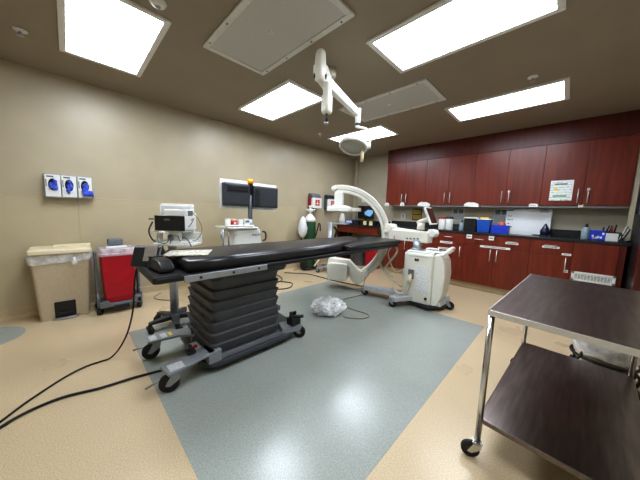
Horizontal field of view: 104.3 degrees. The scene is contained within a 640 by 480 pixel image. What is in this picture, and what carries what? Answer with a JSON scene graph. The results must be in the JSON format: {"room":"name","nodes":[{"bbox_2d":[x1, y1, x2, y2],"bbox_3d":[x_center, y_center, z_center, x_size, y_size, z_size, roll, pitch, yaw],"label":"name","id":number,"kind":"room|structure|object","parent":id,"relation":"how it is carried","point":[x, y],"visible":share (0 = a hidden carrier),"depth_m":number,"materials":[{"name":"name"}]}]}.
{"room":"operating room","nodes":[
{"label":"operating room","id":0,"kind":"room"},
{"bbox_2d":[0,59,354,242],"bbox_3d":[-1.561,-0.640,4.506,0.119,2.740,7.150,8,9,44],"label":"wall","id":1,"kind":"structure","parent":0,"point":[130,147],"depth_m":3.41,"materials":[{"name":"beige paint"}]},
{"bbox_2d":[0,195,80,308],"bbox_3d":[-3.488,0.143,2.601,0.006,1.232,1.430,8,9,44],"label":"wall panel","id":2,"kind":"object","parent":1,"relation":"attached to","point":[26,222],"depth_m":2.79,"materials":[{"name":"beige paint"}]},
{"bbox_2d":[43,173,93,198],"bbox_3d":[-2.971,-0.634,2.949,0.095,0.270,0.410,8,9,44],"label":"holder","id":3,"kind":"object","parent":1,"relation":"attached to","point":[43,173],"visible":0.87,"depth_m":2.93,"materials":[{"name":"plastic"}]},
{"bbox_2d":[44,174,61,196],"bbox_3d":[-3.052,-0.621,2.844,0.103,0.245,0.124,8,9,44],"label":"glove box","id":4,"kind":"object","parent":3,"relation":"in","point":[52,182],"visible":0.99,"depth_m":2.82,"materials":[{"name":"white cardboard"}]},
{"bbox_2d":[61,175,76,197],"bbox_3d":[-2.959,-0.629,2.938,0.103,0.245,0.124,8,9,44],"label":"glove box","id":5,"kind":"object","parent":3,"relation":"in","point":[69,186],"visible":0.99,"depth_m":2.91,"materials":[{"name":"white cardboard"}]},
{"bbox_2d":[77,177,93,197],"bbox_3d":[-2.856,-0.636,3.032,0.116,0.245,0.135,8,9,44],"label":"glove box","id":6,"kind":"object","parent":3,"relation":"in","point":[84,184],"visible":0.99,"depth_m":3.00,"materials":[{"name":"white cardboard"}]},
{"bbox_2d":[0,194,296,207],"bbox_3d":[-2.236,-0.572,3.766,0.009,0.010,4.925,8,9,44],"label":"trim","id":7,"kind":"structure","parent":1,"relation":"attached to","point":[0,194],"depth_m":3.41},
{"bbox_2d":[0,254,351,321],"bbox_3d":[-1.555,0.662,4.614,0.045,0.130,6.940,8,9,44],"label":"baseboard","id":8,"kind":"structure","parent":1,"relation":"attached to","point":[12,313],"depth_m":3.24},
{"bbox_2d":[78,198,296,294],"bbox_3d":[-1.752,0.001,4.345,0.006,1.232,3.491,8,9,44],"label":"wall panel","id":9,"kind":"object","parent":1,"relation":"attached to","point":[100,220],"depth_m":3.54,"materials":[{"name":"beige paint"}]},
{"bbox_2d":[308,193,321,208],"bbox_3d":[-0.124,-0.893,5.747,0.183,0.355,0.296,8,9,44],"label":"sharps container","id":10,"kind":"object","parent":1,"relation":"attached to","point":[314,200],"visible":0.98,"depth_m":5.67,"materials":[{"name":"grey plastic"}]},
{"bbox_2d":[308,197,313,207],"bbox_3d":[-0.128,-0.856,5.754,0.142,0.240,0.289,8,9,44],"label":"tub","id":11,"kind":"object","parent":10,"relation":"in","point":[310,199],"depth_m":5.62,"materials":[{"name":"plastic"}]},
{"bbox_2d":[324,195,333,209],"bbox_3d":[0.249,-0.924,6.122,0.183,0.355,0.296,8,9,44],"label":"sharps container","id":12,"kind":"object","parent":1,"relation":"attached to","point":[328,199],"visible":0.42,"depth_m":6.03,"materials":[{"name":"grey plastic"}]},
{"bbox_2d":[0,0,639,158],"bbox_3d":[0.257,-1.794,2.601,5.120,0.100,7.150,8,9,44],"label":"ceiling","id":13,"kind":"structure","parent":0,"point":[595,44],"depth_m":2.53,"materials":[{"name":"beige paint"}]},
{"bbox_2d":[12,26,27,37],"bbox_3d":[-2.538,-1.754,2.107,0.090,0.047,0.090,8,9,44],"label":"sprinkler","id":14,"kind":"object","parent":13,"relation":"attached to","point":[19,30],"visible":1,"depth_m":2.10,"materials":[{"name":"metal"}]},
{"bbox_2d":[56,0,171,76],"bbox_3d":[-1.810,-1.750,2.147,1.210,0.018,0.630,8,9,44],"label":"recessed light","id":15,"kind":"object","parent":13,"relation":"in","point":[121,35],"visible":1,"depth_m":2.08,"materials":[{"name":"white plastic"}]},
{"bbox_2d":[149,0,166,9],"bbox_3d":[-1.149,-1.668,1.764,0.110,0.050,0.110,8,9,44],"label":"smoke detector","id":16,"kind":"object","parent":13,"relation":"attached to","point":[158,4],"visible":1,"depth_m":1.75,"materials":[{"name":"white plastic"}]},
{"bbox_2d":[202,0,354,75],"bbox_3d":[-0.396,-1.686,2.017,1.220,0.024,0.630,8,9,44],"label":"ceiling panel","id":17,"kind":"object","parent":13,"relation":"attached to","point":[259,36],"visible":1,"depth_m":1.98,"materials":[{"name":"grey metal"}]},
{"bbox_2d":[237,79,321,120],"bbox_3d":[-0.553,-1.850,3.389,1.210,0.018,0.630,8,9,44],"label":"recessed light","id":18,"kind":"object","parent":13,"relation":"in","point":[289,97],"visible":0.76,"depth_m":3.31,"materials":[{"name":"white plastic"}]},
{"bbox_2d":[313,48,373,161],"bbox_3d":[0.176,-1.272,2.462,0.396,0.910,0.796,8,9,44],"label":"lamp","id":19,"kind":"object","parent":13,"relation":"attached to","point":[354,145],"visible":1,"depth_m":2.35,"materials":[{"name":"white metal"}]},
{"bbox_2d":[327,124,398,142],"bbox_3d":[0.786,-1.955,4.691,1.210,0.018,0.630,8,9,44],"label":"recessed light","id":20,"kind":"object","parent":13,"relation":"in","point":[380,131],"visible":0.76,"depth_m":4.53,"materials":[{"name":"white plastic"}]},
{"bbox_2d":[331,127,393,141],"bbox_3d":[0.786,-1.958,4.691,1.120,0.007,0.540,8,9,44],"label":"diffuser","id":21,"kind":"object","parent":20,"relation":"attached to","point":[378,132],"depth_m":4.54,"materials":[{"name":"white plastic"}]},
{"bbox_2d":[339,78,446,121],"bbox_3d":[0.914,-1.788,3.284,1.220,0.024,0.630,8,9,44],"label":"ceiling panel","id":22,"kind":"object","parent":13,"relation":"attached to","point":[420,93],"visible":1,"depth_m":3.16,"materials":[{"name":"grey metal"}]},
{"bbox_2d":[366,0,565,73],"bbox_3d":[1.035,-1.629,1.904,1.210,0.018,0.630,8,9,44],"label":"recessed light","id":23,"kind":"object","parent":13,"relation":"in","point":[444,28],"visible":1,"depth_m":1.90,"materials":[{"name":"white plastic"}]},
{"bbox_2d":[444,77,569,121],"bbox_3d":[2.332,-1.732,3.170,1.210,0.018,0.630,8,9,44],"label":"recessed light","id":24,"kind":"object","parent":13,"relation":"in","point":[558,90],"visible":1,"depth_m":3.08,"materials":[{"name":"white plastic"}]},
{"bbox_2d":[527,74,538,82],"bbox_3d":[2.187,-1.652,2.558,0.090,0.047,0.090,8,9,44],"label":"sprinkler","id":25,"kind":"object","parent":13,"relation":"attached to","point":[532,77],"visible":1,"depth_m":2.55,"materials":[{"name":"metal"}]},
{"bbox_2d":[0,259,639,479],"bbox_3d":[0.166,1.026,2.922,5.120,0.101,7.150,8,9,44],"label":"floor","id":26,"kind":"structure","parent":0,"point":[124,430],"depth_m":1.72,"materials":[{"name":"beige plastic"}]},
{"bbox_2d":[25,243,92,321],"bbox_3d":[-2.963,0.470,2.875,0.405,0.815,0.521,8,9,44],"label":"waste bin","id":27,"kind":"object","parent":26,"relation":"on","point":[60,273],"visible":1,"depth_m":2.77,"materials":[{"name":"beige plastic"}]},
{"bbox_2d":[0,269,136,422],"bbox_3d":[-1.792,0.643,1.677,0.385,0.818,0.911,6,7,29],"label":"cable","id":28,"kind":"object","parent":26,"relation":"on","point":[135,274],"visible":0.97,"depth_m":1.93,"materials":[{"name":"black rubber"}]},
{"bbox_2d":[0,369,161,428],"bbox_3d":[-1.556,1.051,1.692,0.226,0.017,1.112,7,8,40],"label":"cable","id":29,"kind":"object","parent":26,"relation":"on","point":[160,370],"visible":0.83,"depth_m":1.69,"materials":[{"name":"black rubber"}]},
{"bbox_2d":[93,238,142,314],"bbox_3d":[-2.545,0.427,3.128,0.406,0.870,0.451,8,9,44],"label":"cart","id":30,"kind":"object","parent":26,"relation":"on","point":[100,303],"visible":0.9,"depth_m":3.05,"materials":[{"name":"grey plastic"}]},
{"bbox_2d":[96,245,134,302],"bbox_3d":[-2.536,0.409,3.124,0.314,0.672,0.367,8,9,44],"label":"bin","id":31,"kind":"object","parent":30,"relation":"on","point":[117,275],"visible":0.79,"depth_m":3.02,"materials":[{"name":"red plastic"}]},
{"bbox_2d":[100,288,141,302],"bbox_3d":[-2.550,0.733,3.172,0.400,0.103,0.390,8,9,44],"label":"tray","id":32,"kind":"object","parent":30,"relation":"on","point":[138,294],"depth_m":3.13,"materials":[{"name":"grey plastic"}]},
{"bbox_2d":[146,213,201,333],"bbox_3d":[-1.554,0.320,2.700,0.586,1.242,0.520,2,6,0],"label":"cart","id":33,"kind":"object","parent":26,"relation":"on","point":[188,238],"visible":0.84,"depth_m":2.63,"materials":[{"name":"grey plastic"}]},
{"bbox_2d":[149,215,195,230],"bbox_3d":[-1.536,-0.182,2.611,0.353,0.150,0.247,2,6,0],"label":"monitor","id":34,"kind":"object","parent":33,"relation":"on","point":[162,222],"visible":0.93,"depth_m":2.49,"materials":[{"name":"black plastic"}]},
{"bbox_2d":[164,209,193,215],"bbox_3d":[-1.460,-0.285,2.592,0.212,0.062,0.189,2,6,0],"label":"medical device","id":35,"kind":"object","parent":34,"relation":"on","point":[170,212],"visible":1,"depth_m":2.50,"materials":[{"name":"white plastic"}]},
{"bbox_2d":[151,229,194,240],"bbox_3d":[-1.552,-0.052,2.645,0.333,0.115,0.243,2,6,0],"label":"shelf","id":36,"kind":"object","parent":33,"relation":"attached to","point":[189,234],"depth_m":2.61,"materials":[{"name":"white plastic"}]},
{"bbox_2d":[153,239,201,246],"bbox_3d":[-1.500,0.026,2.636,0.387,0.045,0.261,2,6,0],"label":"shelf","id":37,"kind":"object","parent":33,"relation":"attached to","point":[168,242],"depth_m":2.53,"materials":[{"name":"white plastic"}]},
{"bbox_2d":[160,203,195,215],"bbox_3d":[-1.566,-0.262,2.753,0.378,0.275,0.072,2,6,0],"label":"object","id":38,"kind":"object","parent":33,"relation":"on","point":[163,206],"visible":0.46,"depth_m":2.72,"materials":[{"name":"white plastic"}]},
{"bbox_2d":[215,179,266,245],"bbox_3d":[-1.215,-0.074,3.970,0.555,1.760,0.947,8,9,44],"label":"cart","id":39,"kind":"object","parent":26,"relation":"on","point":[230,234],"visible":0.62,"depth_m":3.79,"materials":[{"name":"white plastic"}]},
{"bbox_2d":[225,219,230,226],"bbox_3d":[-1.341,-0.245,3.612,0.083,0.121,0.083,8,9,44],"label":"tub","id":40,"kind":"object","parent":39,"relation":"on","point":[227,221],"visible":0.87,"depth_m":3.58,"materials":[{"name":"white plastic"}]},
{"bbox_2d":[231,219,236,224],"bbox_3d":[-1.274,-0.251,3.679,0.084,0.121,0.083,8,9,44],"label":"tub","id":41,"kind":"object","parent":39,"relation":"on","point":[233,221],"visible":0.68,"depth_m":3.64,"materials":[{"name":"red plastic"}]},
{"bbox_2d":[219,178,249,208],"bbox_3d":[-1.241,-0.674,3.681,0.450,0.425,0.132,-4,9,-43],"label":"monitor","id":42,"kind":"object","parent":39,"relation":"attached to","point":[233,194],"visible":1,"depth_m":3.62,"materials":[{"name":"grey plastic"}]},
{"bbox_2d":[215,225,257,228],"bbox_3d":[-1.302,-0.201,3.888,0.520,0.025,0.510,8,9,44],"label":"shelf","id":43,"kind":"object","parent":39,"relation":"attached to","point":[222,226],"depth_m":3.68,"materials":[{"name":"white plastic"}]},
{"bbox_2d":[237,219,242,224],"bbox_3d":[-1.212,-0.253,3.744,0.082,0.115,0.070,6,8,32],"label":"carton","id":44,"kind":"object","parent":39,"relation":"on","point":[239,221],"visible":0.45,"depth_m":3.71,"materials":[{"name":"white cardboard"}]},
{"bbox_2d":[243,219,249,224],"bbox_3d":[-1.129,-0.261,3.796,0.081,0.125,0.084,8,9,44],"label":"carton","id":45,"kind":"object","parent":39,"relation":"on","point":[245,221],"visible":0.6,"depth_m":3.76,"materials":[{"name":"white cardboard"}]},
{"bbox_2d":[252,183,277,210],"bbox_3d":[-0.895,-0.693,4.037,0.122,0.425,0.520,8,9,41],"label":"monitor","id":46,"kind":"object","parent":39,"relation":"attached to","point":[264,196],"visible":0.98,"depth_m":3.99,"materials":[{"name":"grey plastic"}]},
{"bbox_2d":[133,236,400,392],"bbox_3d":[-0.198,0.490,2.903,0.852,0.948,3.176,8,9,44],"label":"table","id":47,"kind":"object","parent":26,"relation":"on","point":[233,308],"visible":0.99,"depth_m":2.10,"materials":[{"name":"black leather"}]},
{"bbox_2d":[130,244,166,266],"bbox_3d":[-1.279,0.105,1.865,0.180,0.142,0.206,0,7,-17],"label":"wedge","id":48,"kind":"object","parent":47,"relation":"on","point":[140,255],"visible":0.77,"depth_m":1.81,"materials":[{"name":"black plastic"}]},
{"bbox_2d":[139,266,180,279],"bbox_3d":[-1.171,0.196,1.768,0.655,0.007,0.150,8,9,44],"label":"tray","id":49,"kind":"object","parent":47,"relation":"on","point":[150,274],"depth_m":1.59,"materials":[{"name":"black plastic"}]},
{"bbox_2d":[148,255,174,273],"bbox_3d":[-1.081,0.159,1.689,0.245,0.088,0.094,7,8,38],"label":"pad","id":50,"kind":"object","parent":47,"relation":"on","point":[161,264],"visible":1,"depth_m":1.64,"materials":[{"name":"black plastic"}]},
{"bbox_2d":[164,249,211,256],"bbox_3d":[-0.997,0.097,1.891,0.300,0.012,0.240,0,7,-15],"label":"pad","id":51,"kind":"object","parent":47,"relation":"on","point":[172,252],"visible":0.98,"depth_m":1.86,"materials":[{"name":"white fabric"}]},
{"bbox_2d":[277,275,292,289],"bbox_3d":[-0.742,0.744,4.624,0.524,0.016,1.101,2,6,-1],"label":"cable","id":52,"kind":"object","parent":26,"relation":"on","point":[277,275],"visible":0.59,"depth_m":4.47,"materials":[{"name":"grey plastic"}]},
{"bbox_2d":[300,223,320,269],"bbox_3d":[-0.183,0.133,5.595,0.278,1.048,0.523,8,9,44],"label":"cart","id":53,"kind":"object","parent":26,"relation":"on","point":[303,266],"visible":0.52,"depth_m":5.49,"materials":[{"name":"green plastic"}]},
{"bbox_2d":[304,206,315,266],"bbox_3d":[-0.231,-0.082,5.510,0.264,1.350,0.264,8,9,44],"label":"cylinder","id":54,"kind":"object","parent":53,"relation":"on","point":[310,219],"visible":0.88,"depth_m":5.40,"materials":[{"name":"green paint"}]},
{"bbox_2d":[298,216,307,237],"bbox_3d":[-0.362,-0.274,5.287,0.168,0.464,0.206,4,7,20],"label":"bag","id":55,"kind":"object","parent":54,"relation":"hanging from","point":[302,227],"visible":1,"depth_m":5.22,"materials":[{"name":"white plastic"}]},
{"bbox_2d":[284,272,360,285],"bbox_3d":[0.612,0.789,4.608,2.948,0.016,0.290,5,7,23],"label":"cable","id":56,"kind":"object","parent":26,"relation":"on","point":[284,272],"visible":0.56,"depth_m":4.88,"materials":[{"name":"black rubber"}]},
{"bbox_2d":[310,296,346,316],"bbox_3d":[0.101,0.830,3.162,0.417,0.224,0.417,8,9,44],"label":"plastic bag","id":57,"kind":"object","parent":26,"relation":"on","point":[323,305],"visible":1,"depth_m":3.07,"materials":[{"name":"white plastic"}]},
{"bbox_2d":[314,222,349,272],"bbox_3d":[0.257,0.155,5.386,0.626,1.080,0.558,4,7,19],"label":"stand","id":58,"kind":"object","parent":26,"relation":"on","point":[330,224],"visible":0.61,"depth_m":5.30,"materials":[{"name":"metal"}]},
{"bbox_2d":[342,277,368,318],"bbox_3d":[0.502,0.755,3.620,0.392,0.304,1.195,3,7,8],"label":"cable","id":59,"kind":"object","parent":26,"relation":"on","point":[365,277],"visible":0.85,"depth_m":3.27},
{"bbox_2d":[353,252,364,265],"bbox_3d":[0.994,0.383,6.250,0.406,0.480,0.406,8,9,44],"label":"trash can","id":60,"kind":"object","parent":26,"relation":"on","point":[358,258],"visible":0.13,"depth_m":6.12,"materials":[{"name":"grey plastic"}]},
{"bbox_2d":[336,220,389,258],"bbox_3d":[1.059,0.063,6.333,1.210,1.100,0.605,8,9,44],"label":"desk","id":61,"kind":"object","parent":26,"relation":"on","point":[342,230],"depth_m":6.15,"materials":[{"name":"brown wood"}]},
{"bbox_2d":[338,213,344,222],"bbox_3d":[0.572,-0.558,6.418,0.222,0.260,0.142,8,9,44],"label":"bundle","id":62,"kind":"object","parent":61,"relation":"on","point":[342,216],"visible":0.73,"depth_m":6.37,"materials":[{"name":"white plastic"}]},
{"bbox_2d":[358,206,373,220],"bbox_3d":[1.167,-0.638,6.362,0.440,0.470,0.160,7,8,36],"label":"monitor","id":63,"kind":"object","parent":61,"relation":"on","point":[367,212],"visible":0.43,"depth_m":6.34,"materials":[{"name":"black plastic"}]},
{"bbox_2d":[365,210,372,215],"bbox_3d":[1.229,-0.678,6.295,0.230,0.170,0.002,7,8,36],"label":"picture","id":64,"kind":"object","parent":63,"relation":"attached to","point":[369,212],"depth_m":6.28},
{"bbox_2d":[360,220,376,225],"bbox_3d":[1.177,-0.413,6.032,0.400,0.100,0.120,8,9,44],"label":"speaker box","id":65,"kind":"object","parent":61,"relation":"on","point":[361,221],"visible":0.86,"depth_m":5.96,"materials":[{"name":"black plastic"}]},
{"bbox_2d":[365,250,379,268],"bbox_3d":[1.265,0.388,5.924,0.339,0.560,0.297,8,9,44],"label":"bin","id":66,"kind":"object","parent":26,"relation":"on","point":[369,255],"visible":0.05,"depth_m":5.85,"materials":[{"name":"red plastic"}]},
{"bbox_2d":[326,185,454,309],"bbox_3d":[1.000,0.021,3.842,2.003,1.743,0.700,7,8,40],"label":"machine","id":67,"kind":"object","parent":26,"relation":"on","point":[426,275],"visible":0.93,"depth_m":3.57,"materials":[{"name":"white plastic"}]},
{"bbox_2d":[416,207,437,229],"bbox_3d":[1.535,-0.309,3.614,0.261,0.326,0.260,8,9,42],"label":"monitor","id":68,"kind":"object","parent":67,"relation":"on","point":[430,216],"visible":1,"depth_m":3.59,"materials":[{"name":"white plastic"}]},
{"bbox_2d":[383,240,407,268],"bbox_3d":[1.838,0.167,5.621,0.548,0.865,0.637,8,9,44],"label":"base cabinet","id":69,"kind":"object","parent":26,"relation":"on","point":[398,261],"visible":0.27,"depth_m":5.38,"materials":[{"name":"brown wood"}]},
{"bbox_2d":[378,221,631,245],"bbox_3d":[2.848,-0.197,4.616,3.650,0.150,0.625,8,9,44],"label":"countertop","id":70,"kind":"structure","parent":69,"relation":"on","point":[555,234],"depth_m":3.98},
{"bbox_2d":[438,217,445,228],"bbox_3d":[2.413,-0.332,4.921,0.128,0.240,0.128,8,9,44],"label":"canister","id":71,"kind":"object","parent":70,"relation":"on","point":[442,220],"visible":0.92,"depth_m":4.87,"materials":[{"name":"white plastic"}]},
{"bbox_2d":[445,217,453,229],"bbox_3d":[2.509,-0.323,4.826,0.136,0.250,0.136,8,9,44],"label":"canister","id":72,"kind":"object","parent":70,"relation":"on","point":[449,220],"visible":0.99,"depth_m":4.77,"materials":[{"name":"white plastic"}]},
{"bbox_2d":[459,220,463,230],"bbox_3d":[2.664,-0.276,4.675,0.083,0.200,0.084,8,9,44],"label":"bottle","id":73,"kind":"object","parent":70,"relation":"on","point":[461,225],"visible":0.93,"depth_m":4.65,"materials":[{"name":"blue plastic"}]},
{"bbox_2d":[463,217,478,231],"bbox_3d":[2.782,-0.292,4.585,0.200,0.260,0.170,8,9,44],"label":"storage box","id":74,"kind":"object","parent":70,"relation":"on","point":[470,223],"visible":0.95,"depth_m":4.52,"materials":[{"name":"black plastic"}]},
{"bbox_2d":[477,217,493,232],"bbox_3d":[2.921,-0.270,4.420,0.226,0.262,0.196,8,9,44],"label":"plastic bin","id":75,"kind":"object","parent":70,"relation":"on","point":[484,224],"visible":0.98,"depth_m":4.36,"materials":[{"name":"blue plastic"}]},
{"bbox_2d":[491,225,510,233],"bbox_3d":[3.076,-0.183,4.244,0.250,0.140,0.180,8,9,44],"label":"plastic bin","id":76,"kind":"object","parent":70,"relation":"on","point":[500,229],"visible":0.91,"depth_m":4.18,"materials":[{"name":"blue plastic"}]},
{"bbox_2d":[505,208,552,234],"bbox_3d":[3.523,-0.319,4.231,0.600,0.440,0.064,8,9,44],"label":"whiteboard","id":77,"kind":"object","parent":70,"relation":"on","point":[521,220],"visible":0.84,"depth_m":4.22,"materials":[{"name":"plastic"}]},
{"bbox_2d":[539,224,549,235],"bbox_3d":[3.539,-0.161,3.912,0.124,0.200,0.124,8,9,44],"label":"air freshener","id":78,"kind":"object","parent":70,"relation":"on","point":[544,231],"visible":0.94,"depth_m":3.88,"materials":[{"name":"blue plastic"}]},
{"bbox_2d":[580,224,589,239],"bbox_3d":[3.778,-0.120,3.537,0.089,0.220,0.090,8,9,44],"label":"bottle","id":79,"kind":"object","parent":70,"relation":"on","point":[585,232],"visible":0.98,"depth_m":3.51,"materials":[{"name":"blue plastic"}]},
{"bbox_2d":[589,230,605,240],"bbox_3d":[3.871,-0.067,3.475,0.150,0.135,0.102,8,9,44],"label":"pack","id":80,"kind":"object","parent":70,"relation":"on","point":[594,234],"visible":0.91,"depth_m":3.44,"materials":[{"name":"blue plastic"}]},
{"bbox_2d":[602,225,617,232],"bbox_3d":[4.043,-0.106,3.486,0.160,0.222,0.080,8,9,44],"label":"caddy","id":81,"kind":"object","parent":70,"relation":"on","point":[612,226],"visible":0.43,"depth_m":3.45,"materials":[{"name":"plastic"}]},
{"bbox_2d":[605,233,618,241],"bbox_3d":[3.942,-0.037,3.365,0.110,0.105,0.120,8,9,44],"label":"carton","id":82,"kind":"object","parent":70,"relation":"on","point":[613,237],"visible":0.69,"depth_m":3.33,"materials":[{"name":"cardboard"}]},
{"bbox_2d":[617,227,630,241],"bbox_3d":[4.004,-0.075,3.278,0.100,0.204,0.100,-1,7,-25],"label":"holder","id":83,"kind":"object","parent":70,"relation":"on","point":[626,231],"visible":0.95,"depth_m":3.26,"materials":[{"name":"black plastic"}]},
{"bbox_2d":[407,237,433,249],"bbox_3d":[2.217,0.222,5.248,0.518,0.865,0.637,8,9,44],"label":"base cabinet","id":84,"kind":"object","parent":26,"relation":"on","point":[410,244],"visible":0.15,"depth_m":4.97,"materials":[{"name":"brown wood"}]},
{"bbox_2d":[433,232,464,280],"bbox_3d":[2.590,0.276,4.881,0.528,0.865,0.637,8,9,44],"label":"base cabinet","id":85,"kind":"object","parent":26,"relation":"on","point":[458,239],"visible":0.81,"depth_m":4.59,"materials":[{"name":"brown wood"}]},
{"bbox_2d":[461,234,530,290],"bbox_3d":[3.100,0.349,4.379,0.908,0.865,0.637,8,9,44],"label":"base cabinet","id":86,"kind":"object","parent":26,"relation":"on","point":[491,267],"depth_m":4.15,"materials":[{"name":"brown wood"}]},
{"bbox_2d":[460,274,639,479],"bbox_3d":[1.478,0.760,1.506,1.275,0.835,0.676,-4,9,-42],"label":"table","id":87,"kind":"object","parent":26,"relation":"on","point":[581,417],"visible":1,"depth_m":1.33,"materials":[{"name":"brown wood"}]},
{"bbox_2d":[482,343,639,479],"bbox_3d":[1.494,0.950,1.514,1.230,0.027,0.600,-4,9,-42],"label":"shelf","id":88,"kind":"object","parent":87,"relation":"attached to","point":[581,417],"depth_m":1.36,"materials":[{"name":"brown wood"}]},
{"bbox_2d":[526,239,573,279],"bbox_3d":[3.586,0.420,3.901,0.458,0.865,0.637,8,9,44],"label":"base cabinet","id":89,"kind":"object","parent":26,"relation":"on","point":[550,262],"depth_m":3.68,"materials":[{"name":"brown wood"}]},
{"bbox_2d":[568,242,626,287],"bbox_3d":[3.927,0.467,3.582,0.478,0.865,0.614,8,9,44],"label":"base cabinet","id":90,"kind":"object","parent":26,"relation":"on","point":[600,264],"visible":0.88,"depth_m":3.34,"materials":[{"name":"brown wood"}]},
{"bbox_2d":[570,271,615,285],"bbox_3d":[3.704,0.520,3.384,0.410,0.130,0.014,8,9,44],"label":"vent grille","id":91,"kind":"object","parent":90,"relation":"attached to","point":[607,279],"depth_m":3.37,"materials":[{"name":"white plastic"}]},
{"bbox_2d":[569,339,639,399],"bbox_3d":[2.321,0.953,2.035,0.403,0.387,0.403,-4,9,-41],"label":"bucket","id":92,"kind":"object","parent":26,"relation":"on","point":[600,356],"visible":0.35,"depth_m":1.92,"materials":[{"name":"metal"}]},
{"bbox_2d":[351,154,638,257],"bbox_3d":[2.695,-0.587,5.256,4.920,2.740,0.100,8,9,44],"label":"wall","id":93,"kind":"structure","parent":0,"point":[373,171],"depth_m":5.26,"materials":[{"name":"beige paint"}]},
{"bbox_2d":[352,158,359,258],"bbox_3d":[0.975,-0.822,6.828,0.060,2.740,0.070,8,9,44],"label":"trim","id":94,"kind":"structure","parent":93,"relation":"attached to","point":[357,159],"depth_m":6.74,"materials":[{"name":"beige paint"}]},
{"bbox_2d":[386,160,427,204],"bbox_3d":[1.978,-1.249,5.584,0.898,0.925,0.365,8,9,44],"label":"upper cabinet","id":95,"kind":"object","parent":93,"relation":"attached to","point":[406,181],"visible":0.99,"depth_m":5.45,"materials":[{"name":"brown wood"}]},
{"bbox_2d":[417,202,429,206],"bbox_3d":[2.175,-0.752,5.220,0.261,0.105,0.005,8,9,44],"label":"paper slip","id":96,"kind":"object","parent":95,"relation":"attached to","point":[425,204],"visible":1,"depth_m":5.21,"materials":[{"name":"white paper"}]},
{"bbox_2d":[412,209,421,219],"bbox_3d":[2.207,-0.579,5.664,0.220,0.260,0.006,8,9,44],"label":"warning sign","id":97,"kind":"object","parent":93,"relation":"attached to","point":[416,213],"visible":0.95,"depth_m":5.66,"materials":[{"name":"yellow paper"}]},
{"bbox_2d":[384,266,509,295],"bbox_3d":[2.884,0.803,4.692,3.460,0.120,0.490,8,9,44],"label":"baseboard","id":98,"kind":"structure","parent":93,"relation":"attached to","point":[452,281],"depth_m":4.46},
{"bbox_2d":[424,154,477,204],"bbox_3d":[2.614,-1.157,4.957,0.893,0.925,0.365,8,9,44],"label":"upper cabinet","id":99,"kind":"object","parent":93,"relation":"attached to","point":[449,180],"visible":0.98,"depth_m":4.82,"materials":[{"name":"brown wood"}]},
{"bbox_2d":[464,202,478,206],"bbox_3d":[2.798,-0.656,4.607,0.241,0.094,0.005,8,9,44],"label":"paper slip","id":100,"kind":"object","parent":99,"relation":"attached to","point":[468,204],"visible":1,"depth_m":4.60,"materials":[{"name":"white paper"}]},
{"bbox_2d":[451,207,465,221],"bbox_3d":[2.811,-0.516,5.069,0.250,0.300,0.004,8,9,44],"label":"notice","id":101,"kind":"object","parent":93,"relation":"attached to","point":[458,213],"visible":0.83,"depth_m":5.06,"materials":[{"name":"grey paper"}]},
{"bbox_2d":[492,208,506,223],"bbox_3d":[3.321,-0.443,4.567,0.250,0.300,0.004,8,9,44],"label":"notice","id":102,"kind":"object","parent":93,"relation":"attached to","point":[499,214],"visible":0.61,"depth_m":4.58,"materials":[{"name":"grey paper"}]},
{"bbox_2d":[392,221,621,237],"bbox_3d":[3.061,-0.234,4.827,3.650,0.110,0.020,8,9,44],"label":"backsplash","id":103,"kind":"structure","parent":93,"relation":"attached to","point":[553,232],"depth_m":4.07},
{"bbox_2d":[473,145,546,205],"bbox_3d":[3.263,-1.063,4.319,0.933,0.925,0.365,8,9,44],"label":"upper cabinet","id":104,"kind":"object","parent":93,"relation":"attached to","point":[520,171],"visible":0.99,"depth_m":4.18,"materials":[{"name":"brown wood"}]},
{"bbox_2d":[389,205,628,207],"bbox_3d":[2.875,-0.630,4.627,3.645,0.029,0.030,8,9,44],"label":"trim","id":105,"kind":"structure","parent":104,"relation":"attached to","point":[389,205],"depth_m":4.08,"materials":[{"name":"metal"}]},
{"bbox_2d":[388,109,639,163],"bbox_3d":[2.986,-1.725,4.574,3.670,0.305,0.322,8,9,44],"label":"soffit","id":106,"kind":"structure","parent":93,"relation":"attached to","point":[623,123],"depth_m":3.97,"materials":[{"name":"brown wood"}]},
{"bbox_2d":[540,134,639,205],"bbox_3d":[3.917,-0.969,3.676,0.908,0.925,0.365,8,9,44],"label":"upper cabinet","id":107,"kind":"object","parent":93,"relation":"attached to","point":[605,166],"visible":0.99,"depth_m":3.51,"materials":[{"name":"brown wood"}]},
{"bbox_2d":[549,180,573,200],"bbox_3d":[3.641,-0.748,3.757,0.250,0.300,0.003,8,9,44],"label":"notice","id":108,"kind":"object","parent":107,"relation":"attached to","point":[561,190],"visible":1,"depth_m":3.75,"materials":[{"name":"white paper"}]},
{"bbox_2d":[620,242,629,287],"bbox_3d":[1.991,-0.126,1.011,0.100,2.740,7.150,8,9,44],"label":"wall","id":109,"kind":"structure","parent":0,"point":[629,242],"depth_m":3.55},
{"bbox_2d":[622,185,639,289],"bbox_3d":[3.827,0.000,2.988,0.040,2.160,0.780,8,9,44],"label":"door","id":110,"kind":"structure","parent":109,"relation":"in","point":[635,233],"depth_m":3.10,"materials":[{"name":"black wood"}]},
{"bbox_2d":[624,150,639,240],"bbox_3d":[4.169,-0.677,3.273,0.065,1.404,0.018,8,9,44],"label":"trim","id":111,"kind":"structure","parent":109,"relation":"attached to","point":[637,174],"depth_m":3.29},
{"bbox_2d":[631,240,639,290],"bbox_3d":[3.508,0.004,2.685,0.062,2.200,0.100,8,9,44],"label":"trim","id":112,"kind":"structure","parent":109,"relation":"attached to","point":[635,285],"depth_m":2.71,"materials":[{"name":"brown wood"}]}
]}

